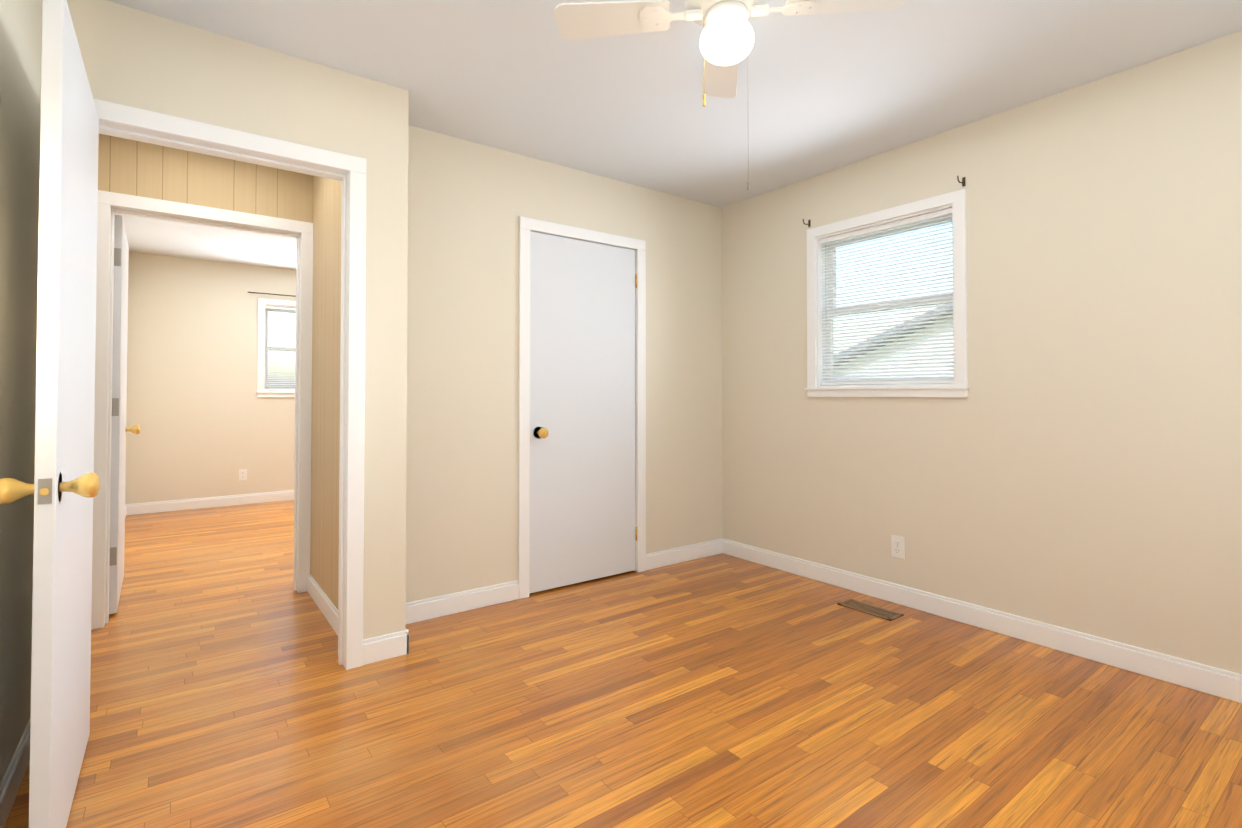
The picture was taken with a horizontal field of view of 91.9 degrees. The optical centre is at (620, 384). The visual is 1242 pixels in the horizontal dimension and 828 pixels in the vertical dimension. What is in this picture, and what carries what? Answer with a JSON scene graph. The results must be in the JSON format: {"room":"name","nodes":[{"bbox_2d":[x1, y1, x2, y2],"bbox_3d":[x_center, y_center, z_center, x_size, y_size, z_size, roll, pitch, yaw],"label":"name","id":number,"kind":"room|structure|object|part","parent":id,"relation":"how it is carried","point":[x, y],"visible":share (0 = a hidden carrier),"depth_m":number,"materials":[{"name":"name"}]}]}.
{"room":"empty bedroom","nodes":[
{"label":"empty bedroom","id":0,"kind":"room"},
{"bbox_2d":[0,0,128,784],"bbox_3d":[-2.351,-0.065,2.445,0.150,2.440,7.930,1,-1,-37],"label":"wall","id":1,"kind":"structure","parent":0,"point":[20,60],"depth_m":1.68,"materials":[{"name":"paint"}]},
{"bbox_2d":[0,720,29,827],"bbox_3d":[-0.930,1.074,0.653,0.013,0.102,3.090,1,-1,-37],"label":"baseboard","id":2,"kind":"structure","parent":1,"relation":"attached to","point":[14,776],"depth_m":1.65,"materials":[{"name":"white wood"}]},
{"bbox_2d":[98,134,312,222],"bbox_3d":[-1.204,-0.039,3.928,3.460,2.440,0.120,1,-1,-37],"label":"wall","id":3,"kind":"structure","parent":0,"point":[137,168],"depth_m":3.13,"materials":[{"name":"brown wood"}]},
{"bbox_2d":[109,214,139,613],"bbox_3d":[-2.806,0.152,3.348,0.173,2.014,0.830,1,-1,-37],"label":"room door","id":4,"kind":"structure","parent":3,"relation":"in","point":[118,424],"depth_m":3.04,"materials":[{"name":"white paint"}]},
{"bbox_3d":[-2.806,0.116,3.349,0.173,1.612,0.830,1,-1,-37],"label":"room door hardware","id":5,"kind":"part","parent":4,"relation":"part of","materials":[{"name":"white wood"}]},
{"bbox_2d":[91,190,312,629],"bbox_3d":[-2.185,0.121,3.195,0.953,2.094,0.154,1,-1,-37],"label":"trim","id":6,"kind":"structure","parent":3,"relation":"attached to","point":[110,204],"depth_m":3.06,"materials":[{"name":"white wood"}]},
{"bbox_2d":[125,252,295,503],"bbox_3d":[-3.226,0.008,6.642,3.460,2.440,0.150,1,-1,-37],"label":"wall","id":7,"kind":"structure","parent":0,"point":[204,417],"depth_m":5.88,"materials":[{"name":"paint"}]},
{"bbox_2d":[126,490,293,514],"bbox_3d":[-3.177,1.175,6.557,3.460,0.102,0.013,1,-1,-37],"label":"baseboard","id":8,"kind":"structure","parent":7,"relation":"attached to","point":[176,505],"depth_m":5.89,"materials":[{"name":"white wood"}]},
{"bbox_2d":[239,469,246,480],"bbox_3d":[-3.828,0.918,6.080,0.070,0.115,0.008,1,-1,-37],"label":"outlet","id":9,"kind":"object","parent":7,"relation":"attached to","point":[242,474],"visible":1,"depth_m":6.08,"materials":[{"name":"white plastic"}]},
{"bbox_2d":[248,292,295,296],"bbox_3d":[-3.354,-0.926,6.428,1.100,0.012,0.066,1,-1,-37],"label":"curtain rod","id":10,"kind":"object","parent":7,"relation":"attached to","point":[272,294],"visible":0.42,"depth_m":6.20,"materials":[{"name":"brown metal"}]},
{"bbox_2d":[256,298,295,396],"bbox_3d":[-3.409,-0.370,6.493,0.930,1.020,0.180,1,-1,-37],"label":"room window","id":11,"kind":"structure","parent":7,"relation":"in","point":[266,307],"depth_m":6.29,"materials":[{"name":"white"}]},
{"bbox_2d":[67,0,408,639],"bbox_3d":[-1.428,-0.067,2.303,1.160,2.440,0.120,1,-1,-37],"label":"wall","id":12,"kind":"structure","parent":0,"point":[135,58],"depth_m":2.47,"materials":[{"name":"paint"}]},
{"bbox_2d":[0,0,99,827],"bbox_3d":[-1.505,0.123,1.641,0.173,2.014,0.804,1,-1,-37],"label":"bedroom door","id":13,"kind":"structure","parent":12,"relation":"in","point":[64,488],"depth_m":1.40,"materials":[{"name":"white paint"}]},
{"bbox_2d":[93,98,365,669],"bbox_3d":[-1.482,0.105,2.260,0.942,2.094,0.154,1,-1,-37],"label":"trim","id":14,"kind":"structure","parent":12,"relation":"attached to","point":[150,127],"depth_m":2.45,"materials":[{"name":"white wood"}]},
{"bbox_2d":[363,630,408,664],"bbox_3d":[-0.989,1.106,2.527,0.189,0.102,0.013,1,-1,-37],"label":"baseboard","id":15,"kind":"structure","parent":12,"relation":"attached to","point":[384,647],"depth_m":2.52,"materials":[{"name":"white wood"}]},
{"bbox_2d":[405,628,408,653],"bbox_3d":[-1.019,1.109,2.716,0.013,0.102,0.353,1,-1,-37],"label":"baseboard","id":16,"kind":"structure","parent":12,"relation":"attached to","point":[407,640],"depth_m":2.58,"materials":[{"name":"white wood"}]},
{"bbox_2d":[310,176,341,609],"bbox_3d":[-1.384,-0.054,3.064,0.180,2.440,1.050,1,-1,-37],"label":"wall","id":17,"kind":"structure","parent":0,"point":[325,421],"depth_m":3.09,"materials":[{"name":"beige paint"}]},
{"bbox_2d":[307,573,337,635],"bbox_3d":[-1.462,1.114,2.987,0.013,0.102,1.050,1,-1,-37],"label":"baseboard","id":18,"kind":"structure","parent":17,"relation":"attached to","point":[324,604],"depth_m":3.03,"materials":[{"name":"white wood"}]},
{"bbox_2d":[406,125,722,602],"bbox_3d":[-0.243,-0.044,3.608,2.300,2.440,0.120,1,-1,-37],"label":"wall","id":19,"kind":"structure","parent":0,"point":[469,203],"depth_m":3.23,"materials":[{"name":"paint"}]},
{"bbox_2d":[405,580,518,624],"bbox_3d":[-0.843,1.115,3.059,0.706,0.102,0.013,1,-1,-37],"label":"baseboard","id":20,"kind":"structure","parent":19,"relation":"attached to","point":[439,606],"depth_m":3.07,"materials":[{"name":"white wood"}]},
{"bbox_2d":[518,216,645,598],"bbox_3d":[-0.238,0.128,3.598,0.888,2.094,0.136,1,-1,-37],"label":"trim","id":21,"kind":"structure","parent":19,"relation":"attached to","point":[528,225],"depth_m":3.40,"materials":[{"name":"white wood"}]},
{"bbox_2d":[529,231,636,593],"bbox_3d":[-0.220,0.156,3.571,0.770,2.014,0.173,1,-1,-37],"label":"closet door","id":22,"kind":"structure","parent":19,"relation":"in","point":[583,527],"depth_m":3.54,"materials":[{"name":"white paint"}]},
{"bbox_2d":[646,538,722,569],"bbox_3d":[0.436,1.132,4.011,0.706,0.102,0.013,1,-1,-37],"label":"baseboard","id":23,"kind":"structure","parent":19,"relation":"attached to","point":[658,559],"depth_m":3.99,"materials":[{"name":"white wood"}]},
{"bbox_2d":[4,500,1241,827],"bbox_3d":[-0.903,1.234,3.501,4.360,0.120,8.530,1,-1,-37],"label":"floor","id":24,"kind":"structure","parent":0,"point":[718,690],"depth_m":2.08,"materials":[{"name":"brown wood"}]},
{"bbox_2d":[837,599,903,620],"bbox_3d":[1.287,1.165,3.106,0.125,0.004,0.295,1,-1,-37],"label":"floor vent","id":25,"kind":"object","parent":24,"relation":"in","point":[882,613],"visible":1,"depth_m":3.10,"materials":[{"name":"brown metal"}]},
{"bbox_2d":[106,0,1241,269],"bbox_3d":[-0.903,-1.326,3.545,4.360,0.120,8.530,1,-1,-37],"label":"ceiling","id":26,"kind":"structure","parent":0,"point":[816,94],"depth_m":2.47,"materials":[{"name":"white paint"}]},
{"bbox_2d":[554,0,906,189],"bbox_3d":[0.324,-0.944,1.839,0.841,0.703,0.841,1,-1,-37],"label":"ceiling fan","id":27,"kind":"object","parent":26,"relation":"hanging from","point":[726,43],"visible":1,"depth_m":1.84,"materials":[{"name":"white"}]},
{"bbox_2d":[722,31,1241,673],"bbox_3d":[0.545,-0.028,4.600,0.150,2.440,7.930,1,-1,-37],"label":"wall","id":28,"kind":"structure","parent":0,"point":[1072,461],"depth_m":2.65,"materials":[{"name":"paint"}]},
{"bbox_2d":[805,189,969,396],"bbox_3d":[1.469,-0.439,3.341,0.180,1.020,0.935,1,-1,-37],"label":"bedroom window","id":29,"kind":"structure","parent":28,"relation":"in","point":[824,242],"depth_m":3.29,"materials":[{"name":"white"}]},
{"bbox_2d":[891,535,904,558],"bbox_3d":[1.476,0.869,3.202,0.008,0.115,0.070,1,-1,-37],"label":"outlet","id":30,"kind":"object","parent":28,"relation":"attached to","point":[897,547],"visible":1,"depth_m":3.20,"materials":[{"name":"white plastic"}]},
{"bbox_2d":[957,176,964,186],"bbox_3d":[1.661,-0.996,2.935,0.067,0.044,0.014,1,-1,-37],"label":"curtain hook","id":31,"kind":"object","parent":28,"relation":"attached to","point":[963,181],"visible":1,"depth_m":2.95,"materials":[{"name":"brown metal"}]},
{"bbox_2d":[723,539,1241,702],"bbox_3d":[1.734,1.112,2.847,0.013,0.102,3.430,1,-1,-37],"label":"baseboard","id":32,"kind":"structure","parent":28,"relation":"attached to","point":[1218,682],"depth_m":2.72,"materials":[{"name":"white wood"}]},
{"label":"outside","id":33,"kind":"structure","parent":0,"visible":0},
{"bbox_3d":[1.740,1.906,11.211,70.000,0.200,70.000,1,-1,-37],"label":"ground","id":34,"kind":"structure","parent":33,"visible":0},
{"bbox_2d":[834,290,952,378],"bbox_3d":[10.296,-0.700,6.419,6.650,4.848,18.838,1,-1,-37],"label":"neighbouring house","id":35,"kind":"structure","parent":34,"relation":"on","point":[900,345],"depth_m":9.22,"materials":[{"name":"grey"}]}
]}

